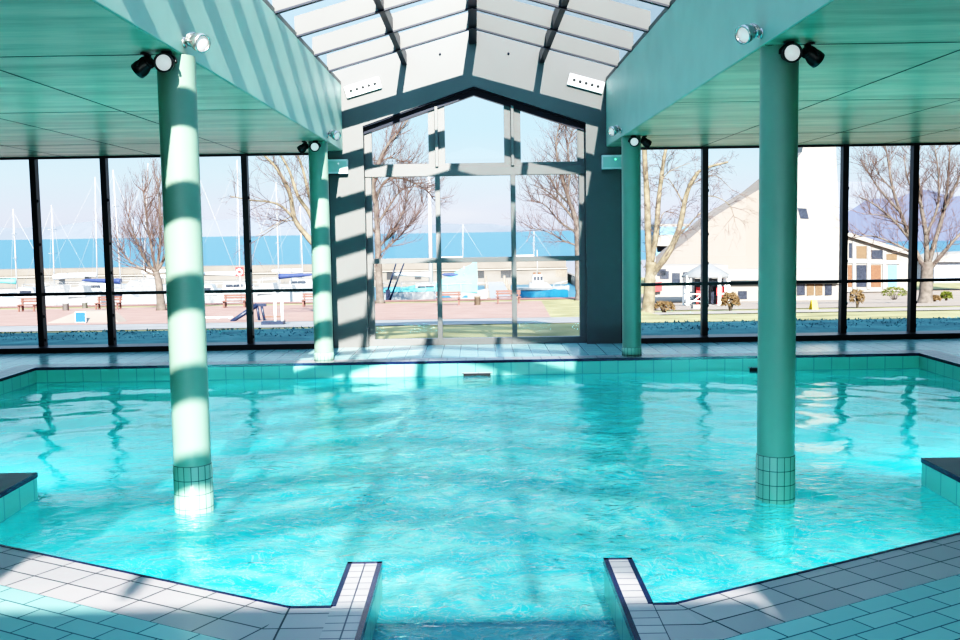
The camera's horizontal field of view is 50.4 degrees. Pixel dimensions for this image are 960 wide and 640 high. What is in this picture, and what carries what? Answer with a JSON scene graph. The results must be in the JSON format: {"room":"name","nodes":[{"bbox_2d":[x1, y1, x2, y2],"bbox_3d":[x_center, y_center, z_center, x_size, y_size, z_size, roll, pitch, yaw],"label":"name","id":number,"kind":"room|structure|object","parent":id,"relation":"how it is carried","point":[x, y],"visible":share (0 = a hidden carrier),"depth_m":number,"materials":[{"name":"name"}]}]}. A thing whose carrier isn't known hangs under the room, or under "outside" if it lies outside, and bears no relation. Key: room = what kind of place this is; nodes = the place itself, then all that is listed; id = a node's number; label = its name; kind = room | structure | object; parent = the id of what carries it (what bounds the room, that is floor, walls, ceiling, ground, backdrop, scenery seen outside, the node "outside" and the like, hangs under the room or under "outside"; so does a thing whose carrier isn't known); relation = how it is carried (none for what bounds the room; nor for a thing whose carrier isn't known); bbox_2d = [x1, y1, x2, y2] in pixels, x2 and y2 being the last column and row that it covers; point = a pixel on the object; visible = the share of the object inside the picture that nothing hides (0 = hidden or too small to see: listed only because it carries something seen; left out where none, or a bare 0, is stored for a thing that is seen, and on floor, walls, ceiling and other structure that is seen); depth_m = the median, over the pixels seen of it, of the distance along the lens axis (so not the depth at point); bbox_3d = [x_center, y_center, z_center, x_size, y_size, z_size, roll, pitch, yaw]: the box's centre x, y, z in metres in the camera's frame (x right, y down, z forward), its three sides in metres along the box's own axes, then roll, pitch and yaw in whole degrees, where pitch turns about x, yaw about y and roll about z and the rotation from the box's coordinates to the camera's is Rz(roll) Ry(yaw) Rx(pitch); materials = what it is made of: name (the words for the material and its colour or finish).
{"room":"indoor swimming pool","nodes":[
{"label":"indoor swimming pool","id":0,"kind":"room"},
{"bbox_2d":[0,157,39,353],"bbox_3d":[-7.189,-0.811,15.214,1.092,3.200,0.430,-1,5,0],"label":"window","id":1,"kind":"structure","parent":0,"point":[24,348],"depth_m":15.19,"materials":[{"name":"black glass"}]},
{"bbox_2d":[29,156,108,352],"bbox_3d":[-6.139,-0.828,15.216,1.092,3.200,0.430,-1,5,0],"label":"window","id":2,"kind":"structure","parent":0,"point":[44,347],"depth_m":15.29,"materials":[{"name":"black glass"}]},
{"bbox_2d":[99,155,168,351],"bbox_3d":[-5.089,-0.845,15.219,1.092,3.200,0.430,-1,5,0],"label":"window","id":3,"kind":"structure","parent":0,"point":[113,346],"depth_m":15.29,"materials":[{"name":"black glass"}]},
{"bbox_2d":[0,0,341,157],"bbox_3d":[-6.254,-1.462,3.185,8.558,0.162,24.650,-1,5,0],"label":"ceiling","id":4,"kind":"structure","parent":0,"point":[69,86],"depth_m":8.84,"materials":[{"name":"paint"}]},
{"bbox_2d":[131,52,153,77],"bbox_3d":[-2.211,-1.674,6.702,0.153,0.167,0.134,-1,5,0],"label":"spotlight","id":5,"kind":"object","parent":4,"relation":"attached to","point":[141,67],"visible":0.99,"depth_m":6.66,"materials":[{"name":"black metal"}]},
{"bbox_2d":[153,51,176,72],"bbox_3d":[-2.044,-1.684,6.634,0.154,0.163,0.152,-1,5,0],"label":"spotlight","id":6,"kind":"object","parent":4,"relation":"attached to","point":[164,61],"visible":1,"depth_m":6.58,"materials":[{"name":"glass"}]},
{"bbox_2d":[297,141,308,153],"bbox_3d":[-2.302,-2.246,13.277,0.153,0.167,0.134,-1,5,0],"label":"spotlight","id":7,"kind":"object","parent":4,"relation":"attached to","point":[302,148],"visible":1,"depth_m":13.24,"materials":[{"name":"black metal"}]},
{"bbox_2d":[309,141,320,151],"bbox_3d":[-2.135,-2.256,13.209,0.154,0.163,0.152,-1,5,0],"label":"spotlight","id":8,"kind":"object","parent":4,"relation":"attached to","point":[314,146],"visible":0.98,"depth_m":13.16,"materials":[{"name":"glass"}]},
{"bbox_2d":[92,0,342,150],"bbox_3d":[-2.119,-1.902,2.887,0.300,0.946,24.100,-1,5,0],"label":"ceiling beam","id":9,"kind":"structure","parent":0,"point":[251,49],"depth_m":8.95,"materials":[{"name":"green paint"}]},
{"bbox_2d":[182,32,210,52],"bbox_3d":[-1.891,-1.849,6.793,0.183,0.148,0.148,1,5,19],"label":"spotlight","id":10,"kind":"object","parent":9,"relation":"attached to","point":[200,42],"visible":1,"depth_m":6.77,"materials":[{"name":"silver metal"}]},
{"bbox_2d":[327,130,340,140],"bbox_3d":[-1.917,-2.423,13.367,0.183,0.148,0.148,1,5,19],"label":"spotlight","id":11,"kind":"object","parent":9,"relation":"attached to","point":[336,135],"visible":1,"depth_m":13.34,"materials":[{"name":"silver metal"}]},
{"bbox_2d":[199,154,247,349],"bbox_3d":[-4.039,-0.862,15.222,1.092,3.200,0.430,-1,5,0],"label":"window","id":12,"kind":"structure","parent":0,"point":[210,345],"depth_m":15.20,"materials":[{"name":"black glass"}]},
{"bbox_2d":[241,153,313,349],"bbox_3d":[-2.989,-0.879,15.225,1.092,3.200,0.430,-1,5,0],"label":"window","id":13,"kind":"structure","parent":0,"point":[252,345],"depth_m":15.28,"materials":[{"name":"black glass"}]},
{"bbox_2d":[263,0,675,84],"bbox_3d":[-0.065,-3.066,6.006,4.460,0.784,18.700,-1,5,0],"label":"skylight","id":14,"kind":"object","parent":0,"point":[604,32],"depth_m":12.37,"materials":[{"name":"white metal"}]},
{"bbox_2d":[328,31,621,347],"bbox_3d":[-0.067,-1.760,15.230,4.380,4.960,0.450,-1,5,0],"label":"wall","id":15,"kind":"structure","parent":0,"point":[428,77],"depth_m":14.91,"materials":[{"name":"paint"}]},
{"bbox_2d":[328,159,347,174],"bbox_3d":[-2.094,-2.237,14.905,0.330,0.217,0.095,-1,5,0],"label":"emergency light","id":16,"kind":"object","parent":15,"relation":"attached to","point":[335,166],"visible":0.78,"depth_m":14.86,"materials":[{"name":"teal plastic"}]},
{"bbox_2d":[344,77,381,97],"bbox_3d":[-1.701,-3.380,14.828,0.553,0.303,0.053,-1,5,0],"label":"panel","id":17,"kind":"object","parent":15,"relation":"attached to","point":[373,84],"visible":1,"depth_m":14.81,"materials":[{"name":"white plastic"}]},
{"bbox_2d":[364,89,585,345],"bbox_3d":[-0.063,-1.526,15.195,3.260,3.800,0.160,-1,5,0],"label":"gable window","id":18,"kind":"structure","parent":15,"relation":"in","point":[512,165],"depth_m":15.11,"materials":[{"name":"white metal"}]},
{"bbox_2d":[567,73,604,93],"bbox_3d":[1.542,-3.439,14.836,0.553,0.303,0.053,-1,5,0],"label":"panel","id":19,"kind":"object","parent":15,"relation":"attached to","point":[574,80],"visible":1,"depth_m":14.81,"materials":[{"name":"white plastic"}]},
{"bbox_2d":[601,155,621,169],"bbox_3d":[1.945,-2.303,14.916,0.330,0.217,0.095,-1,5,0],"label":"emergency light","id":20,"kind":"object","parent":15,"relation":"attached to","point":[608,162],"visible":0.73,"depth_m":14.88,"materials":[{"name":"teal plastic"}]},
{"bbox_2d":[0,369,959,639],"bbox_3d":[-0.001,1.209,8.008,11.656,0.057,10.946,-1,5,0],"label":"pool water","id":21,"kind":"object","parent":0,"point":[491,507],"visible":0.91,"depth_m":7.64,"materials":[{"name":"liquid"}]},
{"bbox_2d":[0,338,959,639],"bbox_3d":[0.015,1.428,3.347,21.000,0.036,24.420,-1,5,0],"label":"floor","id":22,"kind":"structure","parent":0,"point":[911,591],"depth_m":4.81,"materials":[{"name":"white tile"}]},
{"bbox_2d":[308,141,333,361],"bbox_3d":[-2.114,-0.899,13.565,0.266,2.900,0.266,-1,5,0],"label":"column","id":23,"kind":"structure","parent":22,"relation":"on","point":[318,160],"depth_m":13.47,"materials":[{"name":"green paint"}]},
{"bbox_2d":[621,136,641,356],"bbox_3d":[2.015,-0.966,13.575,0.266,2.900,0.266,-1,5,0],"label":"column","id":24,"kind":"structure","parent":22,"relation":"on","point":[630,155],"depth_m":13.47,"materials":[{"name":"green paint"}]},
{"bbox_2d":[0,356,959,639],"bbox_3d":[0.008,1.757,8.053,11.640,1.500,10.940,-1,5,0],"label":"wall","id":25,"kind":"structure","parent":0,"point":[939,483],"depth_m":13.44,"materials":[{"name":"tile"}]},
{"bbox_2d":[462,372,491,375],"bbox_3d":[-0.040,0.730,13.456,0.400,0.080,0.036,-1,5,0],"label":"inlet","id":26,"kind":"object","parent":25,"relation":"attached to","point":[466,373],"visible":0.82,"depth_m":13.44,"materials":[{"name":"white plastic"}]},
{"bbox_2d":[641,147,709,342],"bbox_3d":[2.840,-0.974,15.239,1.092,3.200,0.430,-1,5,0],"label":"window","id":27,"kind":"structure","parent":0,"point":[644,338],"depth_m":15.22,"materials":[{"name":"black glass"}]},
{"bbox_2d":[606,0,833,145],"bbox_3d":[2.041,-1.969,2.898,0.300,0.946,24.100,-1,5,0],"label":"ceiling beam","id":28,"kind":"structure","parent":0,"point":[693,42],"depth_m":9.25,"materials":[{"name":"green paint"}]},
{"bbox_2d":[608,125,621,135],"bbox_3d":[1.770,-2.482,13.377,0.183,0.148,0.148,-3,5,-19],"label":"spotlight","id":29,"kind":"object","parent":28,"relation":"attached to","point":[613,130],"visible":1,"depth_m":13.34,"materials":[{"name":"silver metal"}]},
{"bbox_2d":[735,23,762,44],"bbox_3d":[1.796,-1.909,6.801,0.183,0.148,0.148,-3,5,-19],"label":"spotlight","id":30,"kind":"object","parent":28,"relation":"attached to","point":[744,34],"visible":1,"depth_m":6.78,"materials":[{"name":"silver metal"}]},
{"bbox_2d":[700,146,758,341],"bbox_3d":[3.890,-0.991,15.242,1.092,3.200,0.430,-1,5,0],"label":"window","id":31,"kind":"structure","parent":0,"point":[704,305],"depth_m":15.31,"materials":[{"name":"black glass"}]},
{"bbox_2d":[607,0,959,147],"bbox_3d":[6.187,-1.664,3.217,8.558,0.162,24.650,-1,5,0],"label":"ceiling","id":32,"kind":"structure","parent":0,"point":[888,72],"depth_m":8.96,"materials":[{"name":"metal"}]},
{"bbox_2d":[628,136,639,146],"bbox_3d":[1.994,-2.323,13.219,0.154,0.163,0.152,-1,5,0],"label":"spotlight","id":33,"kind":"object","parent":32,"relation":"attached to","point":[634,141],"visible":0.98,"depth_m":13.16,"materials":[{"name":"glass"}]},
{"bbox_2d":[640,136,651,147],"bbox_3d":[2.160,-2.319,13.287,0.153,0.167,0.134,-1,5,0],"label":"spotlight","id":34,"kind":"object","parent":32,"relation":"attached to","point":[646,142],"visible":1,"depth_m":13.25,"materials":[{"name":"black metal"}]},
{"bbox_2d":[779,41,802,62],"bbox_3d":[2.020,-1.750,6.644,0.154,0.163,0.152,-1,5,0],"label":"spotlight","id":35,"kind":"object","parent":32,"relation":"attached to","point":[790,52],"visible":0.99,"depth_m":6.59,"materials":[{"name":"glass"}]},
{"bbox_2d":[802,42,824,67],"bbox_3d":[2.186,-1.745,6.712,0.153,0.167,0.134,-1,5,0],"label":"spotlight","id":36,"kind":"object","parent":32,"relation":"attached to","point":[812,55],"visible":0.97,"depth_m":6.67,"materials":[{"name":"black metal"}]},
{"bbox_2d":[796,144,850,340],"bbox_3d":[4.940,-1.008,15.245,1.092,3.200,0.430,-1,5,0],"label":"window","id":37,"kind":"structure","parent":0,"point":[823,335],"depth_m":15.22,"materials":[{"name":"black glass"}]},
{"bbox_2d":[838,143,921,339],"bbox_3d":[5.989,-1.025,15.247,1.092,3.200,0.430,-1,5,0],"label":"window","id":38,"kind":"structure","parent":0,"point":[844,157],"depth_m":15.32,"materials":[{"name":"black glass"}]},
{"bbox_2d":[907,143,959,338],"bbox_3d":[7.039,-1.042,15.250,1.092,3.200,0.430,-1,5,0],"label":"window","id":39,"kind":"structure","parent":0,"point":[915,149],"depth_m":15.33,"materials":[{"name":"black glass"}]},
{"label":"floor","id":40,"kind":"structure","parent":0,"visible":0},
{"bbox_2d":[157,54,213,514],"bbox_3d":[-2.011,0.420,7.055,0.266,4.400,0.266,-1,5,0],"label":"column","id":41,"kind":"structure","parent":40,"relation":"on","point":[177,88],"depth_m":6.90,"materials":[{"name":"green paint"}]},
{"bbox_2d":[756,44,798,503],"bbox_3d":[2.053,0.354,7.066,0.266,4.400,0.266,-1,5,0],"label":"column","id":42,"kind":"structure","parent":40,"relation":"on","point":[779,79],"depth_m":6.91,"materials":[{"name":"green paint"}]},
{"label":"outside","id":43,"kind":"structure","parent":0,"visible":0},
{"bbox_2d":[567,272,574,285],"bbox_3d":[-41.381,-2.078,95.016,97.800,4.340,90.000,-1,5,0],"label":"wall","id":44,"kind":"structure","parent":43,"point":[570,277],"depth_m":81.57,"materials":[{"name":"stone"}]},
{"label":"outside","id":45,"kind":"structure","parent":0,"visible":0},
{"bbox_2d":[641,289,959,310],"bbox_3d":[47.332,-1.988,66.014,84.950,3.135,58.500,-1,5,0],"label":"forecourt","id":46,"kind":"structure","parent":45,"point":[873,299],"depth_m":55.50,"materials":[{"name":"concrete"}]},
{"bbox_2d":[655,264,727,296],"bbox_3d":[13.973,-2.709,69.332,5.169,2.085,3.500,-1,5,0],"label":"annex","id":47,"kind":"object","parent":46,"relation":"on","point":[670,273],"visible":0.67,"depth_m":68.05,"materials":[{"name":"white paint"}]},
{"bbox_2d":[681,263,730,305],"bbox_3d":[11.098,-1.785,50.078,2.328,2.171,2.328,1,5,18],"label":"pavilion","id":48,"kind":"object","parent":46,"relation":"on","point":[715,274],"visible":0.57,"depth_m":49.67,"materials":[{"name":"paint"}]},
{"bbox_2d":[643,147,838,300],"bbox_3d":[18.653,-10.376,72.999,12.964,17.813,6.900,-1,5,0],"label":"house","id":49,"kind":"structure","parent":46,"relation":"on","point":[817,192],"depth_m":70.83,"materials":[{"name":"paint"}]},
{"bbox_2d":[847,232,907,291],"bbox_3d":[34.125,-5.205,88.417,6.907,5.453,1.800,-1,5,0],"label":"house","id":50,"kind":"structure","parent":46,"relation":"on","point":[883,264],"depth_m":88.01,"materials":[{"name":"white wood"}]},
{"bbox_2d":[917,251,959,282],"bbox_3d":[42.322,-4.810,92.098,5.629,2.667,5.000,-1,5,0],"label":"house","id":51,"kind":"structure","parent":46,"relation":"on","point":[951,268],"depth_m":90.12,"materials":[{"name":"paint"}]},
{"bbox_2d":[940,291,952,300],"bbox_3d":[25.651,-1.329,56.117,0.759,0.620,0.637,-1,5,0],"label":"bush","id":52,"kind":"object","parent":46,"relation":"on","point":[948,294],"visible":0.96,"depth_m":55.97,"materials":[{"name":"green plant"}]},
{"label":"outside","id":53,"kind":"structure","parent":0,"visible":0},
{"bbox_2d":[0,182,959,239],"bbox_3d":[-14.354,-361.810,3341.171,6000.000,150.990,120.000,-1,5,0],"label":"hills","id":54,"kind":"structure","parent":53,"point":[227,227],"depth_m":3349.81,"materials":[{"name":"white"}]},
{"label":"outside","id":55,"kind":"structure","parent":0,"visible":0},
{"bbox_2d":[839,190,959,241],"bbox_3d":[121.903,-25.630,257.228,81.256,14.855,4.000,-1,5,0],"label":"hills","id":56,"kind":"structure","parent":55,"point":[853,216],"depth_m":257.49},
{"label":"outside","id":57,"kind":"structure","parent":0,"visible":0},
{"bbox_2d":[653,307,959,314],"bbox_3d":[32.440,-0.646,31.190,54.950,0.340,5.000,-1,5,0],"label":"garden path","id":58,"kind":"structure","parent":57,"point":[938,308],"depth_m":31.36,"materials":[{"name":"concrete"}]},
{"bbox_2d":[654,300,675,311],"bbox_3d":[5.917,-0.430,32.850,0.797,0.468,0.617,-1,5,0],"label":"bush","id":59,"kind":"object","parent":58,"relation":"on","point":[661,304],"visible":0.93,"depth_m":32.74,"materials":[{"name":"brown plant"}]},
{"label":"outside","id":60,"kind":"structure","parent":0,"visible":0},
{"bbox_2d":[0,328,313,345],"bbox_3d":[-31.137,0.873,18.574,57.800,0.001,5.700,-1,5,0],"label":"ground cover","id":61,"kind":"structure","parent":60,"point":[148,338],"depth_m":20.09,"materials":[{"name":"blue plant"}]},
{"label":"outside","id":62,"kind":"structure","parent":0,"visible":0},
{"bbox_2d":[641,318,959,334],"bbox_3d":[31.104,-0.137,18.732,57.700,0.001,5.700,-1,5,0],"label":"ground cover","id":63,"kind":"structure","parent":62,"point":[862,326],"depth_m":20.13,"materials":[{"name":"blue plant"}]},
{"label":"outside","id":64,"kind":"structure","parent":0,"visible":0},
{"bbox_2d":[0,317,578,331],"bbox_3d":[-28.578,0.488,24.623,62.960,0.288,4.800,-1,5,0],"label":"path","id":65,"kind":"structure","parent":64,"point":[541,319],"depth_m":24.41,"materials":[{"name":"concrete"}]},
{"bbox_2d":[261,292,285,324],"bbox_3d":[-4.997,-0.300,24.604,0.529,0.841,0.300,-1,5,0],"label":"pole stand","id":66,"kind":"object","parent":65,"relation":"on","point":[275,321],"visible":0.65,"depth_m":24.51,"materials":[{"name":"white metal"}]},
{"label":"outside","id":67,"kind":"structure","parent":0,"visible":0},
{"bbox_2d":[0,230,959,299],"bbox_3d":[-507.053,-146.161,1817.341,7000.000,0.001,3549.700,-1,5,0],"label":"sea","id":68,"kind":"structure","parent":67,"point":[489,244],"depth_m":271.96,"materials":[{"name":"blue liquid"}]},
{"bbox_2d":[2,286,55,305],"bbox_3d":[-23.271,-0.767,52.857,2.600,1.920,1.070,-1,5,-3],"label":"motorboat","id":69,"kind":"object","parent":68,"relation":"on","point":[10,300],"visible":0.27,"depth_m":52.40,"materials":[{"name":"plastic"}]},
{"bbox_2d":[0,209,57,305],"bbox_3d":[-26.642,-3.229,57.787,5.200,6.076,1.584,-2,5,-9],"label":"sailboat","id":70,"kind":"object","parent":68,"relation":"on","point":[14,280],"visible":0.34,"depth_m":57.73,"materials":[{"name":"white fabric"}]},
{"bbox_2d":[22,205,103,295],"bbox_3d":[-25.986,-3.846,62.724,5.400,6.426,1.644,0,5,14],"label":"sailboat","id":71,"kind":"object","parent":68,"relation":"on","point":[65,288],"visible":0.42,"depth_m":62.61,"materials":[{"name":"white fabric"}]},
{"bbox_2d":[57,285,105,304],"bbox_3d":[-20.688,-0.806,52.834,2.400,1.920,1.070,-1,5,2],"label":"motorboat","id":72,"kind":"object","parent":68,"relation":"on","point":[72,299],"visible":0.21,"depth_m":52.45,"materials":[{"name":"plastic"}]},
{"bbox_2d":[56,177,141,290],"bbox_3d":[-25.159,-5.034,65.638,6.200,8.260,1.884,-2,5,-12],"label":"sailboat","id":73,"kind":"object","parent":68,"relation":"on","point":[92,274],"visible":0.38,"depth_m":65.65,"materials":[{"name":"white fabric"}]},
{"bbox_2d":[61,170,164,304],"bbox_3d":[-20.056,-4.147,55.806,5.600,8.040,1.704,0,5,6],"label":"sailboat","id":74,"kind":"object","parent":68,"relation":"on","point":[134,298],"visible":0.36,"depth_m":55.59,"materials":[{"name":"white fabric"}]},
{"bbox_2d":[114,164,165,290],"bbox_3d":[-22.778,-5.980,69.600,6.400,9.380,1.944,0,5,8],"label":"sailboat","id":75,"kind":"object","parent":68,"relation":"on","point":[141,281],"visible":0.2,"depth_m":69.45,"materials":[{"name":"white fabric"}]},
{"bbox_2d":[127,181,243,303],"bbox_3d":[-17.310,-5.200,59.667,6.600,9.379,2.004,-1,5,-6],"label":"sailboat","id":76,"kind":"object","parent":68,"relation":"on","point":[150,276],"visible":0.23,"depth_m":59.70,"materials":[{"name":"white fabric"}]},
{"bbox_2d":[204,284,233,302],"bbox_3d":[-14.073,-0.916,52.880,2.600,1.920,1.070,-1,5,-4],"label":"motorboat","id":77,"kind":"object","parent":68,"relation":"on","point":[209,297],"visible":0.08,"depth_m":52.50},
{"bbox_2d":[204,160,282,289],"bbox_3d":[-15.453,-5.413,63.656,6.000,9.050,1.824,-2,5,-9],"label":"sailboat","id":78,"kind":"object","parent":68,"relation":"on","point":[227,285],"visible":0.3,"depth_m":63.58,"materials":[{"name":"white fabric"}]},
{"bbox_2d":[245,282,292,301],"bbox_3d":[-10.970,-0.964,52.858,2.400,1.920,1.070,-1,5,2],"label":"motorboat","id":79,"kind":"object","parent":68,"relation":"on","point":[258,296],"visible":0.23,"depth_m":52.48,"materials":[{"name":"plastic"}]},
{"bbox_2d":[241,182,312,301],"bbox_3d":[-11.342,-4.228,58.782,5.200,7.405,1.584,0,5,5],"label":"sailboat","id":80,"kind":"object","parent":68,"relation":"on","point":[297,296],"visible":0.21,"depth_m":58.72,"materials":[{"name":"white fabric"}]},
{"bbox_2d":[0,261,566,289],"bbox_3d":[-31.655,-2.576,82.404,77.200,3.215,3.120,-1,5,0],"label":"boats","id":81,"kind":"object","parent":68,"relation":"in","point":[552,272],"visible":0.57,"depth_m":81.04,"materials":[{"name":"stone"}]},
{"bbox_2d":[262,206,311,288],"bbox_3d":[-11.949,-4.329,66.800,5.000,6.232,1.524,-1,5,-6],"label":"sailboat","id":82,"kind":"object","parent":68,"relation":"on","point":[300,283],"visible":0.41,"depth_m":66.70,"materials":[{"name":"white fabric"}]},
{"bbox_2d":[385,264,395,299],"bbox_3d":[-4.591,-1.583,53.045,0.629,2.877,0.240,-1,5,0],"label":"pole","id":83,"kind":"object","parent":68,"relation":"in","point":[388,291],"visible":0.55,"depth_m":52.95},
{"bbox_2d":[389,263,404,299],"bbox_3d":[-4.283,-1.513,52.049,0.989,2.902,0.240,-1,5,0],"label":"pole","id":84,"kind":"object","parent":68,"relation":"in","point":[403,263],"visible":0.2,"depth_m":51.98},
{"bbox_2d":[383,177,436,299],"bbox_3d":[-3.146,-4.461,57.806,5.400,7.777,1.644,-1,5,-2],"label":"sailboat","id":85,"kind":"object","parent":68,"relation":"on","point":[420,291],"visible":0.45,"depth_m":57.59,"materials":[{"name":"white fabric"}]},
{"bbox_2d":[434,262,487,298],"bbox_3d":[-1.054,-1.875,56.040,3.000,2.867,0.924,-1,5,-2],"label":"sailboat","id":86,"kind":"object","parent":68,"relation":"on","point":[464,280],"visible":0.66,"depth_m":55.75,"materials":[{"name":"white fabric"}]},
{"bbox_2d":[484,276,517,298],"bbox_3d":[1.154,-1.048,63.850,1.650,2.350,25.390,-1,5,0],"label":"pontoon","id":87,"kind":"object","parent":68,"relation":"in","point":[492,287],"visible":0.27,"depth_m":68.55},
{"bbox_2d":[517,251,568,297],"bbox_3d":[3.716,-2.651,62.019,3.399,3.220,1.244,-1,5,0],"label":"motorboat","id":88,"kind":"object","parent":68,"relation":"on","point":[537,288],"visible":0.72,"depth_m":61.67,"materials":[{"name":"white wood"}]},
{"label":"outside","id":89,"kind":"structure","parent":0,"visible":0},
{"bbox_2d":[0,277,959,338],"bbox_3d":[14.761,-2.656,77.772,210.000,4.700,124.700,-1,5,0],"label":"lawn","id":90,"kind":"structure","parent":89,"point":[555,307],"depth_m":23.11,"materials":[{"name":"green plant"}]},
{"bbox_2d":[92,158,204,310],"bbox_3d":[-13.045,-3.681,39.965,3.907,6.769,3.556,-4,6,-35],"label":"bare tree","id":91,"kind":"object","parent":90,"relation":"on","point":[160,300],"visible":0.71,"depth_m":39.84,"materials":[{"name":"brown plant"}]},
{"bbox_2d":[230,303,265,320],"bbox_3d":[-6.358,-0.193,27.981,0.999,0.535,0.196,-3,5,-18],"label":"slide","id":92,"kind":"object","parent":90,"relation":"on","point":[256,305],"visible":0.76,"depth_m":28.02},
{"bbox_2d":[219,155,310,263],"bbox_3d":[-5.558,-3.068,29.441,4.018,6.276,2.563,-1,5,0],"label":"bare tree","id":93,"kind":"object","parent":90,"relation":"on","point":[292,214],"visible":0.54,"depth_m":29.52,"materials":[{"name":"grey plant"}]},
{"bbox_2d":[372,119,461,303],"bbox_3d":[-3.612,-5.048,45.826,5.590,9.791,3.978,1,6,25],"label":"bare tree","id":94,"kind":"object","parent":90,"relation":"on","point":[377,219],"visible":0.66,"depth_m":45.52,"materials":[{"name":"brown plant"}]},
{"bbox_2d":[0,316,959,339],"bbox_3d":[-0.044,0.160,20.939,32.057,0.091,2.151,-1,5,0],"label":"grass tufts","id":95,"kind":"object","parent":90,"relation":"on","point":[687,321],"visible":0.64,"depth_m":21.06,"materials":[{"name":"plant"}]},
{"bbox_2d":[502,117,578,300],"bbox_3d":[3.820,-5.760,45.977,5.279,9.889,4.530,-4,6,-31],"label":"bare tree","id":96,"kind":"object","parent":90,"relation":"on","point":[562,178],"visible":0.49,"depth_m":45.64,"materials":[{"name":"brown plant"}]},
{"bbox_2d":[651,224,687,255],"bbox_3d":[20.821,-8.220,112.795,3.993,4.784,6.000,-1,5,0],"label":"apartment building","id":97,"kind":"structure","parent":90,"relation":"on","point":[665,240],"depth_m":109.72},
{"bbox_2d":[641,149,758,312],"bbox_3d":[6.508,-3.119,31.881,4.500,6.012,2.597,0,5,5],"label":"bare tree","id":98,"kind":"object","parent":90,"relation":"on","point":[651,269],"visible":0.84,"depth_m":31.74,"materials":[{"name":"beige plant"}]},
{"bbox_2d":[719,291,740,310],"bbox_3d":[8.431,-0.630,34.419,0.721,0.706,0.607,-1,5,0],"label":"bush","id":99,"kind":"object","parent":90,"relation":"on","point":[732,297],"visible":0.97,"depth_m":34.32,"materials":[{"name":"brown plant"}]},
{"bbox_2d":[809,300,817,309],"bbox_3d":[11.063,-0.496,33.829,0.198,0.330,0.380,-1,5,0],"label":"board","id":100,"kind":"object","parent":90,"relation":"on","point":[813,303],"visible":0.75,"depth_m":33.74,"materials":[{"name":"yellow plastic"}]},
{"bbox_2d":[849,289,865,307],"bbox_3d":[13.378,-0.796,36.210,0.594,0.789,0.534,-1,5,0],"label":"bush","id":101,"kind":"object","parent":90,"relation":"on","point":[859,295],"visible":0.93,"depth_m":36.15,"materials":[{"name":"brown plant"}]},
{"bbox_2d":[827,145,959,302],"bbox_3d":[18.655,-4.771,43.752,7.039,8.317,4.678,1,5,20],"label":"bare tree","id":102,"kind":"object","parent":90,"relation":"on","point":[925,295],"visible":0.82,"depth_m":43.82,"materials":[{"name":"grey plant"}]},
{"bbox_2d":[881,286,906,299],"bbox_3d":[27.042,-1.763,66.618,1.663,0.975,1.384,-1,5,0],"label":"bush","id":103,"kind":"object","parent":90,"relation":"on","point":[891,287],"visible":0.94,"depth_m":66.47,"materials":[{"name":"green plant"}]},
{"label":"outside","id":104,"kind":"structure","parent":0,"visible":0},
{"bbox_2d":[0,301,549,325],"bbox_3d":[-28.655,0.035,36.328,62.880,0.852,18.600,-1,5,0],"label":"paving","id":105,"kind":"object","parent":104,"point":[525,309],"visible":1,"depth_m":34.09,"materials":[{"name":"concrete"}]},
{"bbox_2d":[16,298,36,311],"bbox_3d":[-18.391,-0.616,41.525,0.773,0.540,0.465,-1,5,0],"label":"bench","id":106,"kind":"object","parent":105,"relation":"on","point":[23,300],"visible":0.75,"depth_m":41.66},
{"bbox_2d":[62,302,68,310],"bbox_3d":[-17.114,-0.547,42.144,0.277,0.351,0.270,-1,5,0],"label":"bollard","id":107,"kind":"object","parent":105,"relation":"on","point":[65,305],"visible":0.88,"depth_m":42.05,"materials":[{"name":"concrete"}]},
{"bbox_2d":[48,310,126,322],"bbox_3d":[-11.104,-0.125,29.097,2.114,0.331,1.460,-1,5,0],"label":"block","id":108,"kind":"object","parent":105,"relation":"on","point":[85,316],"visible":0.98,"depth_m":28.74,"materials":[{"name":"white paint"}]},
{"bbox_2d":[94,296,121,309],"bbox_3d":[-15.544,-0.708,42.654,1.044,0.540,0.465,-1,5,0],"label":"bench","id":109,"kind":"object","parent":105,"relation":"on","point":[98,297],"visible":0.84,"depth_m":42.79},
{"bbox_2d":[221,294,245,307],"bbox_3d":[-10.238,-0.791,42.590,1.001,0.540,0.465,-1,5,0],"label":"bench","id":110,"kind":"object","parent":105,"relation":"on","point":[225,295],"visible":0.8,"depth_m":42.74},
{"bbox_2d":[301,293,312,306],"bbox_3d":[-7.049,-0.829,42.253,0.662,0.540,0.465,-1,5,0],"label":"bench","id":111,"kind":"object","parent":105,"relation":"on","point":[304,294],"visible":0.56,"depth_m":42.38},
{"bbox_2d":[436,291,460,304],"bbox_3d":[-1.275,-0.875,41.112,1.006,0.540,0.465,-1,5,0],"label":"bench","id":112,"kind":"object","parent":105,"relation":"on","point":[458,292],"visible":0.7,"depth_m":41.29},
{"bbox_2d":[474,295,480,304],"bbox_3d":[-0.102,-0.772,40.411,0.266,0.395,0.259,-1,5,0],"label":"litter bin","id":113,"kind":"object","parent":105,"relation":"on","point":[477,297],"visible":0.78,"depth_m":40.32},
{"bbox_2d":[496,290,520,303],"bbox_3d":[1.167,-0.948,41.936,1.026,0.540,0.465,-1,5,0],"label":"bench","id":114,"kind":"object","parent":105,"relation":"on","point":[497,291],"visible":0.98,"depth_m":42.07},
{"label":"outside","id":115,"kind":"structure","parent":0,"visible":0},
{"bbox_2d":[0,297,574,307],"bbox_3d":[-26.387,-0.555,48.833,67.500,0.078,2.400,-1,5,0],"label":"brick paving","id":116,"kind":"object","parent":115,"point":[551,297],"depth_m":48.86,"materials":[{"name":"brick"}]},
{"bbox_2d":[235,267,243,302],"bbox_3d":[-11.718,-1.705,49.821,0.391,1.760,0.184,-1,5,0],"label":"life ring","id":117,"kind":"object","parent":116,"relation":"on","point":[239,270],"visible":0.98,"depth_m":49.76,"materials":[{"name":"red paint"}]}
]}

